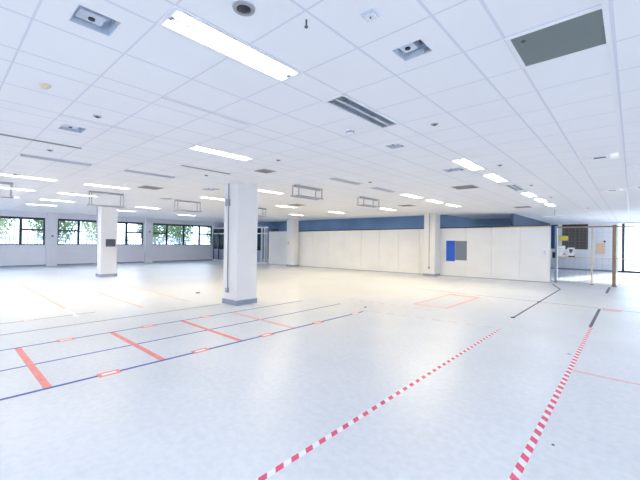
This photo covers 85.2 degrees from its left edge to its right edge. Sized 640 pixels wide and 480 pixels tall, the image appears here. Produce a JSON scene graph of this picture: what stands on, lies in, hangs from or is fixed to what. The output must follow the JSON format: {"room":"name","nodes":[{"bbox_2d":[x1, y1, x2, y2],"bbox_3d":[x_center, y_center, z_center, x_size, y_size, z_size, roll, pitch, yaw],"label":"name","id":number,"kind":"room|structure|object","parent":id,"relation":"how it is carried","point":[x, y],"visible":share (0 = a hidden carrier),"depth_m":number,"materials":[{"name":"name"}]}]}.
{"room":"factory floor","nodes":[
{"label":"factory floor","id":0,"kind":"room"},
{"bbox_2d":[0,210,273,265],"bbox_3d":[-13.373,-0.628,25.589,0.300,4.600,26.200,1,0,42],"label":"wall","id":1,"kind":"structure","parent":0,"point":[17,258],"depth_m":23.32,"materials":[{"name":"white paint"}]},
{"bbox_2d":[0,216,44,245],"bbox_3d":[-18.689,-0.537,19.542,0.290,1.700,5.200,1,0,42],"label":"window","id":2,"kind":"structure","parent":1,"relation":"in","point":[6,217],"depth_m":20.72,"materials":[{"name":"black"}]},
{"bbox_2d":[57,219,143,245],"bbox_3d":[-14.808,-0.465,23.865,0.290,1.700,5.180,1,0,42],"label":"window","id":3,"kind":"structure","parent":1,"relation":"in","point":[75,220],"depth_m":23.07,"materials":[{"name":"clear glass"},{"name":"dark grey painted metal"}]},
{"bbox_2d":[0,259,211,267],"bbox_3d":[-15.655,1.579,22.831,0.020,0.100,19.100,1,0,42],"label":"baseboard","id":4,"kind":"structure","parent":1,"relation":"attached to","point":[201,259],"depth_m":23.09,"materials":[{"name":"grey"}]},
{"bbox_2d":[0,250,212,253],"bbox_3d":[-15.630,0.769,22.821,0.060,0.120,19.100,1,0,42],"label":"trim","id":5,"kind":"structure","parent":1,"relation":"attached to","point":[5,252],"depth_m":22.94,"materials":[{"name":"white paint"}]},
{"bbox_2d":[46,213,218,265],"bbox_3d":[-12.837,0.035,25.803,0.220,3.290,11.850,1,0,42],"label":"column","id":6,"kind":"structure","parent":1,"relation":"attached to","point":[52,218],"depth_m":21.64,"materials":[{"name":"white paint"}]},
{"bbox_2d":[153,223,212,245],"bbox_3d":[-10.984,-0.394,28.125,0.290,1.700,5.030,1,0,42],"label":"window","id":7,"kind":"structure","parent":1,"relation":"in","point":[166,225],"depth_m":28.14,"materials":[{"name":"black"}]},
{"bbox_2d":[0,258,639,479],"bbox_3d":[0.806,1.829,17.457,32.100,0.001,33.100,1,0,42],"label":"floor","id":8,"kind":"structure","parent":0,"point":[240,410],"depth_m":4.53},
{"bbox_2d":[15,348,50,387],"bbox_3d":[-3.955,1.705,4.759,2.120,0.002,0.080,1,0,42],"label":"tape","id":9,"kind":"object","parent":8,"relation":"on","point":[42,380],"visible":1,"depth_m":4.59,"materials":[{"name":"plastic"}]},
{"bbox_2d":[22,285,64,308],"bbox_3d":[-8.679,1.669,10.747,6.350,0.002,0.060,1,0,42],"label":"tape","id":10,"kind":"object","parent":8,"relation":"on","point":[22,285],"visible":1,"depth_m":10.14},
{"bbox_2d":[56,337,74,341],"bbox_3d":[-4.346,1.705,5.956,0.150,0.002,0.260,1,0,42],"label":"box marking","id":11,"kind":"object","parent":8,"relation":"on","point":[73,338],"visible":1,"depth_m":5.96,"materials":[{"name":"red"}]},
{"bbox_2d":[95,204,117,276],"bbox_3d":[-9.854,0.033,16.100,0.715,3.289,0.755,1,0,42],"label":"column","id":12,"kind":"structure","parent":8,"relation":"on","point":[107,217],"depth_m":15.93,"materials":[{"name":"white paint"}]},
{"bbox_2d":[96,369,121,377],"bbox_3d":[-2.724,1.720,4.499,0.150,0.002,0.260,1,0,42],"label":"box marking","id":13,"kind":"object","parent":8,"relation":"on","point":[99,375],"visible":1,"depth_m":4.49,"materials":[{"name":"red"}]},
{"bbox_2d":[3,304,217,334],"bbox_3d":[-4.596,1.710,7.390,0.030,0.002,5.700,1,0,42],"label":"tape","id":14,"kind":"object","parent":8,"relation":"on","point":[216,304],"visible":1,"depth_m":7.30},
{"bbox_2d":[98,292,140,306],"bbox_3d":[-5.838,1.705,10.057,3.500,0.002,0.050,1,0,42],"label":"tape","id":15,"kind":"object","parent":8,"relation":"on","point":[98,292],"visible":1,"depth_m":10.14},
{"bbox_2d":[111,332,164,359],"bbox_3d":[-3.067,1.721,5.748,2.120,0.002,0.080,1,0,42],"label":"tape","id":16,"kind":"object","parent":8,"relation":"on","point":[147,351],"visible":1,"depth_m":5.63,"materials":[{"name":"plastic"}]},
{"bbox_2d":[0,300,302,350],"bbox_3d":[-3.078,1.730,7.371,0.035,0.002,7.700,1,0,42],"label":"tape","id":17,"kind":"object","parent":8,"relation":"on","point":[302,300],"visible":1,"depth_m":6.85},
{"bbox_2d":[1,304,336,370],"bbox_3d":[-2.126,1.741,6.785,0.035,0.002,8.100,1,0,42],"label":"tape","id":18,"kind":"object","parent":8,"relation":"on","point":[335,304],"visible":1,"depth_m":5.80,"materials":[{"name":"plastic"}]},
{"bbox_2d":[0,311,363,400],"bbox_3d":[-1.471,1.746,5.894,0.050,0.002,7.650,1,0,42],"label":"tape","id":19,"kind":"object","parent":8,"relation":"on","point":[361,311],"visible":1,"depth_m":4.81,"materials":[{"name":"plastic"}]},
{"bbox_2d":[191,348,209,352],"bbox_3d":[-1.877,1.736,5.473,0.150,0.002,0.260,1,0,42],"label":"box marking","id":20,"kind":"object","parent":8,"relation":"on","point":[202,349],"visible":1,"depth_m":5.47,"materials":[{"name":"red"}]},
{"bbox_2d":[181,321,240,340],"bbox_3d":[-2.165,1.738,6.753,2.120,0.002,0.080,1,0,42],"label":"tape","id":21,"kind":"object","parent":8,"relation":"on","point":[216,332],"visible":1,"depth_m":6.62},
{"bbox_2d":[222,183,257,305],"bbox_3d":[-2.264,0.108,9.735,0.705,3.289,0.785,1,0,42],"label":"column","id":22,"kind":"structure","parent":8,"relation":"on","point":[241,199],"depth_m":9.51,"materials":[{"name":"white paint"}]},
{"bbox_2d":[213,227,268,263],"bbox_3d":[-6.489,0.376,27.875,6.345,2.800,0.130,1,0,35],"label":"screen","id":23,"kind":"object","parent":8,"relation":"on","point":[218,233],"visible":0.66,"depth_m":26.71,"materials":[{"name":"glass"}]},
{"bbox_2d":[232,312,294,327],"bbox_3d":[-1.323,1.754,7.690,2.120,0.002,0.080,1,0,42],"label":"tape","id":24,"kind":"object","parent":8,"relation":"on","point":[232,312],"visible":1,"depth_m":7.59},
{"bbox_2d":[258,333,273,336],"bbox_3d":[-0.987,1.752,6.434,0.150,0.002,0.260,1,0,42],"label":"box marking","id":25,"kind":"object","parent":8,"relation":"on","point":[266,334],"visible":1,"depth_m":6.45,"materials":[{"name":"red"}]},
{"bbox_2d":[269,229,286,264],"bbox_3d":[-2.795,0.505,25.295,2.468,2.620,0.100,1,0,35],"label":"hoarding section","id":26,"kind":"object","parent":8,"relation":"on","point":[277,239],"visible":0.6,"depth_m":25.47,"materials":[{"name":"white"}]},
{"bbox_2d":[286,218,298,266],"bbox_3d":[-1.916,0.177,24.070,0.680,3.289,0.565,1,0,42],"label":"column","id":27,"kind":"structure","parent":8,"relation":"on","point":[292,224],"depth_m":23.86,"materials":[{"name":"white paint"}]},
{"bbox_2d":[255,329,500,479],"bbox_3d":[1.473,1.780,4.662,0.052,0.002,6.550,1,0,42],"label":"tape","id":28,"kind":"object","parent":8,"relation":"on","point":[271,472],"visible":1,"depth_m":3.37,"materials":[{"name":"plastic"}]},
{"bbox_2d":[298,225,550,282],"bbox_3d":[4.432,0.570,20.200,14.917,2.642,0.122,1,0,35],"label":"partition wall","id":29,"kind":"structure","parent":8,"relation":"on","point":[516,253],"depth_m":18.68,"materials":[{"name":"white"}]},
{"bbox_2d":[446,241,454,260],"bbox_3d":[6.909,0.577,18.434,0.453,1.080,0.012,1,0,35],"label":"notice board","id":30,"kind":"object","parent":29,"relation":"attached to","point":[450,245],"visible":1,"depth_m":18.43,"materials":[{"name":"blue"}]},
{"bbox_2d":[455,241,466,259],"bbox_3d":[7.338,0.551,18.133,0.574,1.000,0.013,1,0,35],"label":"notice board","id":31,"kind":"object","parent":29,"relation":"attached to","point":[460,246],"visible":1,"depth_m":18.13,"materials":[{"name":"grey"}]},
{"bbox_2d":[363,310,493,327],"bbox_3d":[2.325,1.807,8.087,3.118,0.002,0.075,1,0,33],"label":"tape","id":32,"kind":"object","parent":8,"relation":"on","point":[363,310],"visible":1,"depth_m":7.93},
{"bbox_2d":[423,213,439,276],"bbox_3d":[5.942,0.259,18.520,0.630,3.289,0.725,1,0,42],"label":"column","id":33,"kind":"structure","parent":8,"relation":"on","point":[431,221],"depth_m":18.29,"materials":[{"name":"white paint"}]},
{"bbox_2d":[414,294,480,308],"bbox_3d":[3.936,1.840,10.615,1.000,0.002,2.800,1,0,42],"label":"rectangle","id":34,"kind":"object","parent":8,"relation":"on","point":[474,297],"visible":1,"depth_m":10.64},
{"bbox_2d":[425,289,638,312],"bbox_3d":[7.106,1.881,10.180,9.000,0.002,0.030,1,0,42],"label":"tape","id":35,"kind":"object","parent":8,"relation":"on","point":[425,289],"depth_m":10.46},
{"bbox_2d":[514,289,560,316],"bbox_3d":[6.974,1.883,10.924,0.050,0.002,7.180,1,0,42],"label":"tape","id":36,"kind":"object","parent":8,"relation":"on","point":[559,289],"visible":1,"depth_m":10.09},
{"bbox_2d":[508,327,592,479],"bbox_3d":[3.022,1.800,4.346,0.060,0.002,8.150,1,0,42],"label":"tape","id":37,"kind":"object","parent":8,"relation":"on","point":[522,462],"visible":1,"depth_m":3.42,"materials":[{"name":"plastic"}]},
{"bbox_2d":[589,309,600,326],"bbox_3d":[6.686,1.868,8.454,0.060,0.002,2.840,1,0,42],"label":"tape","id":38,"kind":"object","parent":8,"relation":"on","point":[598,310],"visible":1,"depth_m":8.27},
{"bbox_2d":[552,225,639,286],"bbox_3d":[12.768,0.669,14.460,0.190,2.620,5.286,1,0,-44],"label":"mesh fence","id":39,"kind":"object","parent":8,"relation":"on","point":[614,236],"visible":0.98,"depth_m":15.28,"materials":[{"name":"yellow metal"}]},
{"bbox_2d":[558,246,564,255],"bbox_3d":[11.168,0.504,16.108,0.012,0.480,0.290,1,0,-44],"label":"notice","id":40,"kind":"object","parent":39,"relation":"attached to","point":[561,249],"visible":1,"depth_m":16.11,"materials":[{"name":"white paper"}]},
{"bbox_2d":[559,236,567,240],"bbox_3d":[11.225,-0.080,16.061,0.009,0.210,0.370,1,0,-43],"label":"sign","id":41,"kind":"object","parent":39,"relation":"attached to","point":[561,238],"visible":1,"depth_m":16.06,"materials":[{"name":"yellow"}]},
{"bbox_2d":[567,248,574,256],"bbox_3d":[11.418,0.556,15.842,0.015,0.420,0.280,1,0,-44],"label":"notice","id":42,"kind":"object","parent":39,"relation":"attached to","point":[570,251],"visible":1,"depth_m":15.83,"materials":[{"name":"white paper"}]},
{"bbox_2d":[573,370,639,384],"bbox_3d":[4.475,1.818,3.956,2.600,0.002,0.050,1,0,42],"label":"tape","id":43,"kind":"object","parent":8,"relation":"on","point":[573,370],"visible":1,"depth_m":4.59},
{"bbox_2d":[0,0,639,222],"bbox_3d":[0.891,-1.460,17.367,31.900,0.001,33.000,1,0,42],"label":"ceiling","id":44,"kind":"structure","parent":0,"point":[536,122],"depth_m":4.13,"materials":[{"name":"tile"}]},
{"bbox_2d":[0,181,14,198],"bbox_3d":[-9.069,-1.412,9.523,0.275,0.438,1.060,1,0,42],"label":"frame","id":45,"kind":"object","parent":44,"relation":"hanging from","point":[7,183],"visible":1,"depth_m":9.78,"materials":[{"name":"grey metal"}]},
{"bbox_2d":[0,187,35,190],"bbox_3d":[-9.773,-1.685,11.027,0.290,0.118,1.200,1,0,42],"label":"ceiling light","id":46,"kind":"object","parent":44,"relation":"attached to","point":[0,187],"visible":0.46,"depth_m":11.21,"materials":[{"name":"white plastic"}]},
{"bbox_2d":[0,173,58,181],"bbox_3d":[-7.496,-1.663,8.982,0.290,0.118,1.200,1,0,42],"label":"ceiling light","id":47,"kind":"object","parent":44,"relation":"attached to","point":[0,173],"visible":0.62,"depth_m":8.98,"materials":[{"name":"white plastic"}]},
{"bbox_2d":[0,133,81,148],"bbox_3d":[-4.519,-1.582,5.532,0.074,0.010,1.244,1,0,42],"label":"ceiling vent","id":48,"kind":"object","parent":44,"relation":"in","point":[0,133],"visible":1,"depth_m":5.57,"materials":[{"name":"grey plastic"}]},
{"bbox_2d":[39,83,51,88],"bbox_3d":[-2.789,-1.555,3.538,0.100,0.035,0.100,1,0,42],"label":"detector","id":49,"kind":"object","parent":44,"relation":"attached to","point":[43,85],"visible":1,"depth_m":3.52,"materials":[{"name":"beige plastic"}]},
{"bbox_2d":[17,153,94,166],"bbox_3d":[-5.219,-1.641,6.938,0.290,0.118,1.200,1,0,42],"label":"ceiling light","id":50,"kind":"object","parent":44,"relation":"attached to","point":[19,154],"visible":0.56,"depth_m":6.90,"materials":[{"name":"grey metal"}]},
{"bbox_2d":[58,124,85,132],"bbox_3d":[-3.508,-1.629,4.937,0.320,0.106,0.280,1,0,42],"label":"service opening","id":51,"kind":"object","parent":44,"relation":"attached to","point":[63,126],"visible":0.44,"depth_m":5.01,"materials":[{"name":"metal"}]},
{"bbox_2d":[58,192,97,196],"bbox_3d":[-8.570,-1.663,12.366,0.290,0.118,1.200,1,0,42],"label":"ceiling light","id":52,"kind":"object","parent":44,"relation":"attached to","point":[58,192],"visible":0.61,"depth_m":12.33,"materials":[{"name":"white plastic"}]},
{"bbox_2d":[69,4,120,36],"bbox_3d":[-1.606,-1.614,2.490,0.260,0.106,0.260,1,0,42],"label":"service opening","id":53,"kind":"object","parent":44,"relation":"attached to","point":[86,17],"visible":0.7,"depth_m":2.52,"materials":[{"name":"metal"}]},
{"bbox_2d":[87,190,124,207],"bbox_3d":[-7.146,-1.357,11.665,0.275,0.478,1.060,1,0,42],"label":"frame","id":54,"kind":"object","parent":44,"relation":"hanging from","point":[91,191],"visible":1,"depth_m":11.61,"materials":[{"name":"grey metal"}]},
{"bbox_2d":[83,183,130,188],"bbox_3d":[-6.293,-1.641,10.322,0.290,0.118,1.200,1,0,42],"label":"ceiling light","id":55,"kind":"object","parent":44,"relation":"attached to","point":[84,183],"visible":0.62,"depth_m":10.31,"materials":[{"name":"white plastic"}]},
{"bbox_2d":[59,114,155,136],"bbox_3d":[-2.872,-1.563,4.808,0.038,0.010,1.180,1,0,42],"label":"ceiling vent","id":56,"kind":"object","parent":44,"relation":"in","point":[60,114],"visible":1,"depth_m":4.74,"materials":[{"name":"grey plastic"}]},
{"bbox_2d":[122,169,177,178],"bbox_3d":[-4.016,-1.619,8.277,0.290,0.118,1.200,1,0,42],"label":"ceiling light","id":57,"kind":"object","parent":44,"relation":"attached to","point":[125,170],"visible":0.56,"depth_m":8.25,"materials":[{"name":"metal"}]},
{"bbox_2d":[137,185,162,189],"bbox_3d":[-5.074,-1.567,10.441,0.575,0.012,0.560,1,0,42],"label":"ceiling vent","id":58,"kind":"object","parent":44,"relation":"in","point":[144,186],"visible":1,"depth_m":10.39,"materials":[{"name":"grey metal"}]},
{"bbox_2d":[139,186,159,189],"bbox_3d":[-5.074,-1.567,10.441,0.525,0.012,0.510,1,0,42],"label":"grille","id":59,"kind":"object","parent":58,"relation":"attached to","point":[145,187],"depth_m":10.39,"materials":[{"name":"grey"}]},
{"bbox_2d":[173,199,201,211],"bbox_3d":[-5.268,-1.351,13.877,0.275,0.418,1.060,1,0,42],"label":"frame","id":60,"kind":"object","parent":44,"relation":"hanging from","point":[177,200],"visible":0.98,"depth_m":13.79,"materials":[{"name":"grey metal"}]},
{"bbox_2d":[181,165,229,173],"bbox_3d":[-2.489,-1.545,7.689,0.074,0.010,1.160,1,0,42],"label":"ceiling vent","id":61,"kind":"object","parent":44,"relation":"in","point":[181,165],"visible":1,"depth_m":7.63,"materials":[{"name":"grey plastic"}]},
{"bbox_2d":[162,96,249,124],"bbox_3d":[-1.330,-1.544,4.221,0.044,0.010,1.154,1,0,42],"label":"ceiling vent","id":62,"kind":"object","parent":44,"relation":"in","point":[163,97],"visible":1,"depth_m":4.15,"materials":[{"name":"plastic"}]},
{"bbox_2d":[199,197,224,199],"bbox_3d":[-3.889,-1.596,13.000,0.290,0.118,1.200,1,0,42],"label":"ceiling light","id":63,"kind":"object","parent":44,"relation":"attached to","point":[199,197],"visible":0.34,"depth_m":12.94,"materials":[{"name":"white plastic"}]},
{"bbox_2d":[187,145,253,160],"bbox_3d":[-1.740,-1.597,6.233,0.290,0.118,1.200,1,0,42],"label":"ceiling light","id":64,"kind":"object","parent":44,"relation":"attached to","point":[195,147],"visible":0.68,"depth_m":6.21,"materials":[{"name":"white plastic"}]},
{"bbox_2d":[156,6,302,82],"bbox_3d":[-0.665,-1.597,2.849,0.290,0.118,1.200,1,0,42],"label":"ceiling light","id":65,"kind":"object","parent":44,"relation":"attached to","point":[177,20],"visible":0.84,"depth_m":2.76,"materials":[{"name":"glowing white diffuser plastic"},{"name":"white enamel"}]},
{"bbox_2d":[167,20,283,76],"bbox_3d":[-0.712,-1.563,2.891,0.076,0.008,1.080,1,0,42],"label":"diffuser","id":66,"kind":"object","parent":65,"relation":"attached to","point":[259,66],"depth_m":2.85,"materials":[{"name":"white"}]},
{"bbox_2d":[176,12,292,72],"bbox_3d":[-0.620,-1.562,2.808,0.076,0.008,1.080,1,0,42],"label":"diffuser","id":67,"kind":"object","parent":65,"relation":"attached to","point":[181,17],"depth_m":2.74,"materials":[{"name":"white"}]},
{"bbox_2d":[232,0,254,15],"bbox_3d":[-0.507,-1.536,2.322,0.151,0.022,0.151,1,0,42],"label":"ceiling speaker","id":68,"kind":"object","parent":44,"relation":"attached to","point":[241,7],"visible":1,"depth_m":2.30,"materials":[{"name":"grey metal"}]},
{"bbox_2d":[255,169,275,173],"bbox_3d":[-1.216,-1.526,7.730,0.340,0.012,0.340,1,0,42],"label":"ceiling vent","id":69,"kind":"object","parent":44,"relation":"in","point":[266,171],"visible":1,"depth_m":7.72,"materials":[{"name":"grey metal"}]},
{"bbox_2d":[258,170,272,172],"bbox_3d":[-1.216,-1.526,7.730,0.290,0.012,0.290,1,0,42],"label":"grille","id":70,"kind":"object","parent":69,"relation":"attached to","point":[262,171],"depth_m":7.74,"materials":[{"name":"grey"}]},
{"bbox_2d":[258,189,285,193],"bbox_3d":[-1.612,-1.574,10.956,0.290,0.118,1.200,1,0,42],"label":"ceiling light","id":71,"kind":"object","parent":44,"relation":"attached to","point":[258,189],"visible":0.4,"depth_m":11.05,"materials":[{"name":"white plastic"}]},
{"bbox_2d":[291,184,322,199],"bbox_3d":[-0.352,-1.352,9.921,0.275,0.318,1.060,1,0,42],"label":"frame","id":72,"kind":"object","parent":44,"relation":"hanging from","point":[298,186],"visible":1,"depth_m":9.85,"materials":[{"name":"grey metal"}]},
{"bbox_2d":[327,177,362,184],"bbox_3d":[0.665,-1.552,8.912,0.290,0.118,1.200,1,0,42],"label":"ceiling light","id":73,"kind":"object","parent":44,"relation":"attached to","point":[334,178],"visible":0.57,"depth_m":8.91,"materials":[{"name":"white plastic"}]},
{"bbox_2d":[346,129,354,134],"bbox_3d":[0.420,-1.490,4.822,0.120,0.065,0.120,1,0,42],"label":"smoke detector","id":74,"kind":"object","parent":44,"relation":"attached to","point":[348,131],"visible":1,"depth_m":4.78,"materials":[{"name":"white plastic"}]},
{"bbox_2d":[323,94,399,128],"bbox_3d":[0.537,-1.575,4.189,0.290,0.118,1.200,1,0,42],"label":"ceiling vent","id":75,"kind":"object","parent":44,"relation":"attached to","point":[343,102],"visible":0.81,"depth_m":4.14,"materials":[{"name":"white metal"}]},
{"bbox_2d":[356,196,379,207],"bbox_3d":[1.705,-1.324,12.213,0.275,0.298,1.060,1,0,42],"label":"frame","id":76,"kind":"object","parent":44,"relation":"hanging from","point":[360,197],"visible":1,"depth_m":12.17,"materials":[{"name":"grey metal"}]},
{"bbox_2d":[361,9,379,21],"bbox_3d":[0.343,-1.523,2.372,0.100,0.024,0.090,1,0,42],"label":"sensor","id":77,"kind":"object","parent":44,"relation":"attached to","point":[371,14],"visible":1,"depth_m":2.36,"materials":[{"name":"plastic"}]},
{"bbox_2d":[369,187,396,192],"bbox_3d":[1.867,-1.530,10.251,0.290,0.118,1.200,1,0,42],"label":"ceiling light","id":78,"kind":"object","parent":44,"relation":"attached to","point":[375,188],"visible":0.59,"depth_m":10.22,"materials":[{"name":"white plastic"}]},
{"bbox_2d":[386,143,404,148],"bbox_3d":[1.207,-1.562,5.609,0.240,0.106,0.240,1,0,42],"label":"service opening","id":79,"kind":"object","parent":44,"relation":"attached to","point":[393,146],"visible":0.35,"depth_m":5.69,"materials":[{"name":"metal"}]},
{"bbox_2d":[400,194,422,198],"bbox_3d":[3.070,-1.508,11.590,0.290,0.118,1.200,1,0,42],"label":"ceiling light","id":80,"kind":"object","parent":44,"relation":"attached to","point":[407,195],"visible":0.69,"depth_m":11.61,"materials":[{"name":"white plastic"}]},
{"bbox_2d":[392,39,432,60],"bbox_3d":[0.745,-1.581,2.811,0.250,0.106,0.220,1,0,42],"label":"service opening","id":81,"kind":"object","parent":44,"relation":"attached to","point":[417,48],"visible":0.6,"depth_m":2.86,"materials":[{"name":"metal"}]},
{"bbox_2d":[425,200,444,202],"bbox_3d":[4.272,-1.485,12.930,0.290,0.118,1.200,1,0,42],"label":"ceiling light","id":82,"kind":"object","parent":44,"relation":"attached to","point":[434,201],"visible":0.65,"depth_m":13.00,"materials":[{"name":"white plastic"}]},
{"bbox_2d":[443,168,463,171],"bbox_3d":[2.819,-1.532,7.359,0.380,0.106,0.320,1,0,42],"label":"service opening","id":83,"kind":"object","parent":44,"relation":"attached to","point":[452,169],"visible":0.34,"depth_m":7.46,"materials":[{"name":"metal"}]},
{"bbox_2d":[452,185,479,189],"bbox_3d":[3.986,-1.447,9.562,0.575,0.012,0.560,1,0,42],"label":"ceiling vent","id":84,"kind":"object","parent":44,"relation":"in","point":[464,186],"visible":1,"depth_m":9.55,"materials":[{"name":"grey metal"}]},
{"bbox_2d":[450,158,485,170],"bbox_3d":[2.942,-1.530,6.867,0.290,0.118,1.200,1,0,42],"label":"ceiling light","id":85,"kind":"object","parent":44,"relation":"attached to","point":[465,162],"visible":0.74,"depth_m":6.88,"materials":[{"name":"white plastic"}]},
{"bbox_2d":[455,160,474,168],"bbox_3d":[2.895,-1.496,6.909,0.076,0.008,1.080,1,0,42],"label":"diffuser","id":86,"kind":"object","parent":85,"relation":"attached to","point":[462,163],"depth_m":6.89,"materials":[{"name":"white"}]},
{"bbox_2d":[462,159,480,168],"bbox_3d":[2.987,-1.495,6.826,0.076,0.008,1.080,1,0,42],"label":"diffuser","id":87,"kind":"object","parent":85,"relation":"attached to","point":[465,161],"depth_m":6.80,"materials":[{"name":"white"}]},
{"bbox_2d":[481,174,507,182],"bbox_3d":[4.144,-1.508,8.207,0.290,0.118,1.200,1,0,42],"label":"ceiling light","id":88,"kind":"object","parent":44,"relation":"attached to","point":[496,178],"visible":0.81,"depth_m":8.20,"materials":[{"name":"white plastic"}]},
{"bbox_2d":[503,184,525,190],"bbox_3d":[5.347,-1.486,9.546,0.290,0.118,1.200,1,0,42],"label":"ceiling light","id":89,"kind":"object","parent":44,"relation":"attached to","point":[514,187],"visible":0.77,"depth_m":9.53,"materials":[{"name":"white metal"}]},
{"bbox_2d":[520,192,538,196],"bbox_3d":[6.549,-1.463,10.886,0.290,0.118,1.200,1,0,42],"label":"ceiling light","id":90,"kind":"object","parent":44,"relation":"attached to","point":[528,194],"visible":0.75,"depth_m":10.92,"materials":[{"name":"white plastic"}]},
{"bbox_2d":[533,198,547,201],"bbox_3d":[7.751,-1.441,12.225,0.290,0.118,1.200,1,0,42],"label":"ceiling light","id":91,"kind":"object","parent":44,"relation":"attached to","point":[540,199],"visible":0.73,"depth_m":12.23,"materials":[{"name":"white plastic"}]},
{"bbox_2d":[543,209,564,216],"bbox_3d":[10.264,-1.177,15.265,0.800,0.330,0.120,1,0,42],"label":"bar","id":92,"kind":"object","parent":44,"relation":"hanging from","point":[554,209],"visible":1,"depth_m":15.24,"materials":[{"name":"grey metal"}]},
{"bbox_2d":[505,5,612,68],"bbox_3d":[1.812,-1.509,2.642,0.605,0.010,0.585,1,0,42],"label":"ceiling vent","id":93,"kind":"object","parent":44,"relation":"in","point":[583,31],"visible":1,"depth_m":2.62,"materials":[{"name":"grey metal"}]},
{"bbox_2d":[579,153,618,160],"bbox_3d":[4.841,-1.432,6.053,0.535,0.050,0.200,1,0,42],"label":"bar","id":94,"kind":"object","parent":44,"relation":"attached to","point":[612,155],"visible":1,"depth_m":6.01,"materials":[{"name":"white metal"}]},
{"bbox_2d":[599,188,623,191],"bbox_3d":[8.041,-1.373,9.603,0.515,0.050,0.200,1,0,42],"label":"bar","id":95,"kind":"object","parent":44,"relation":"attached to","point":[619,189],"visible":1,"depth_m":9.56,"materials":[{"name":"white metal"}]},
{"bbox_2d":[601,0,629,215],"bbox_3d":[7.931,-1.396,9.031,0.035,0.012,24.000,1,0,42],"label":"bar","id":96,"kind":"object","parent":44,"relation":"attached to","point":[604,3],"depth_m":3.06,"materials":[{"name":"white metal"}]},
{"bbox_2d":[274,215,510,230],"bbox_3d":[3.712,-0.386,27.720,22.280,4.600,0.200,1,0,42],"label":"wall","id":97,"kind":"structure","parent":0,"point":[409,221],"depth_m":26.35,"materials":[{"name":"paint"}]},
{"bbox_2d":[257,215,472,222],"bbox_3d":[1.034,-1.531,26.955,19.300,0.270,4.544,1,0,42],"label":"trim","id":98,"kind":"structure","parent":97,"relation":"attached to","point":[422,215],"depth_m":22.62,"materials":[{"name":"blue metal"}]},
{"bbox_2d":[511,214,549,225],"bbox_3d":[13.199,-0.284,21.523,0.120,4.600,10.344,1,0,42],"label":"wall","id":99,"kind":"structure","parent":0,"point":[516,220],"depth_m":19.25,"materials":[{"name":"blue paint"}]},
{"bbox_2d":[550,222,616,269],"bbox_3d":[20.300,-0.184,22.232,9.500,4.600,0.200,1,0,42],"label":"wall","id":100,"kind":"structure","parent":0,"point":[606,233],"depth_m":23.60,"materials":[{"name":"white paint"}]},
{"bbox_2d":[551,224,589,251],"bbox_3d":[17.607,-0.171,24.555,2.230,1.920,0.160,1,0,42],"label":"window","id":101,"kind":"structure","parent":100,"relation":"in","point":[574,234],"depth_m":24.46,"materials":[{"name":"black glass"}]},
{"bbox_2d":[562,228,587,248],"bbox_3d":[17.860,-0.228,24.410,1.480,1.740,0.040,1,0,42],"label":"blind","id":102,"kind":"object","parent":101,"relation":"attached to","point":[574,234],"depth_m":24.34,"materials":[{"name":"grey"}]},
{"bbox_2d":[550,267,611,271],"bbox_3d":[18.038,2.043,24.078,3.700,0.100,0.020,1,0,42],"label":"baseboard","id":103,"kind":"structure","parent":100,"relation":"attached to","point":[550,267],"depth_m":23.96,"materials":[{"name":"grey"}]},
{"bbox_2d":[596,243,604,253],"bbox_3d":[18.834,0.566,23.392,0.480,0.730,0.012,1,0,42],"label":"paper notice","id":104,"kind":"object","parent":100,"relation":"attached to","point":[600,247],"visible":1,"depth_m":23.38,"materials":[{"name":"brown"}]},
{"bbox_2d":[616,222,639,272],"bbox_3d":[21.485,0.492,21.090,5.400,3.270,0.140,1,0,42],"label":"door","id":105,"kind":"structure","parent":100,"relation":"in","point":[618,223],"depth_m":22.64,"materials":[{"name":"white metal"}]},
{"label":"outside","id":106,"kind":"structure","parent":0,"visible":0},
{"bbox_2d":[618,259,639,270],"bbox_3d":[36.058,2.377,28.209,24.000,0.001,29.790,1,0,42],"label":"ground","id":107,"kind":"structure","parent":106,"point":[629,264],"depth_m":31.27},
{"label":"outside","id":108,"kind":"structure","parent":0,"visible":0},
{"label":"ground","id":109,"kind":"structure","parent":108,"visible":0},
{"bbox_2d":[0,218,16,237],"bbox_3d":[-25.849,-1.062,27.253,3.352,5.456,3.317,1,0,42],"label":"tree","id":110,"kind":"object","parent":109,"relation":"on","point":[2,224],"visible":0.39,"depth_m":27.75,"materials":[{"name":"green plant"}]},
{"bbox_2d":[27,220,76,243],"bbox_3d":[-21.615,-0.755,28.288,3.282,4.969,3.418,1,0,42],"label":"tree","id":111,"kind":"object","parent":109,"relation":"on","point":[66,225],"visible":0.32,"depth_m":28.02,"materials":[{"name":"green plant"}]},
{"bbox_2d":[80,222,117,240],"bbox_3d":[-21.191,-1.023,33.279,3.210,5.559,3.448,1,0,42],"label":"tree","id":112,"kind":"object","parent":109,"relation":"on","point":[93,225],"visible":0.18,"depth_m":32.69,"materials":[{"name":"green plant"}]},
{"bbox_2d":[0,234,209,243],"bbox_3d":[-16.099,0.726,29.224,0.085,2.150,30.080,1,0,42],"label":"fence","id":113,"kind":"object","parent":109,"relation":"on","point":[1,238],"visible":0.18,"depth_m":27.17,"materials":[{"name":"white metal"}]},
{"bbox_2d":[135,224,171,243],"bbox_3d":[-16.525,-0.670,34.730,3.306,4.994,3.489,1,0,42],"label":"tree","id":114,"kind":"object","parent":109,"relation":"on","point":[156,228],"visible":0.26,"depth_m":34.25,"materials":[{"name":"green plant"}]},
{"bbox_2d":[168,226,194,243],"bbox_3d":[-15.852,-0.406,39.223,3.353,4.528,3.473,1,0,42],"label":"tree","id":115,"kind":"object","parent":109,"relation":"on","point":[176,231],"visible":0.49,"depth_m":38.70,"materials":[{"name":"green plant"}]},
{"bbox_2d":[205,227,209,238],"bbox_3d":[-11.745,-0.272,40.769,3.309,4.386,3.443,1,0,42],"label":"tree","id":116,"kind":"object","parent":109,"relation":"on","point":[208,228],"visible":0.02,"depth_m":40.07,"materials":[{"name":"green plant"}]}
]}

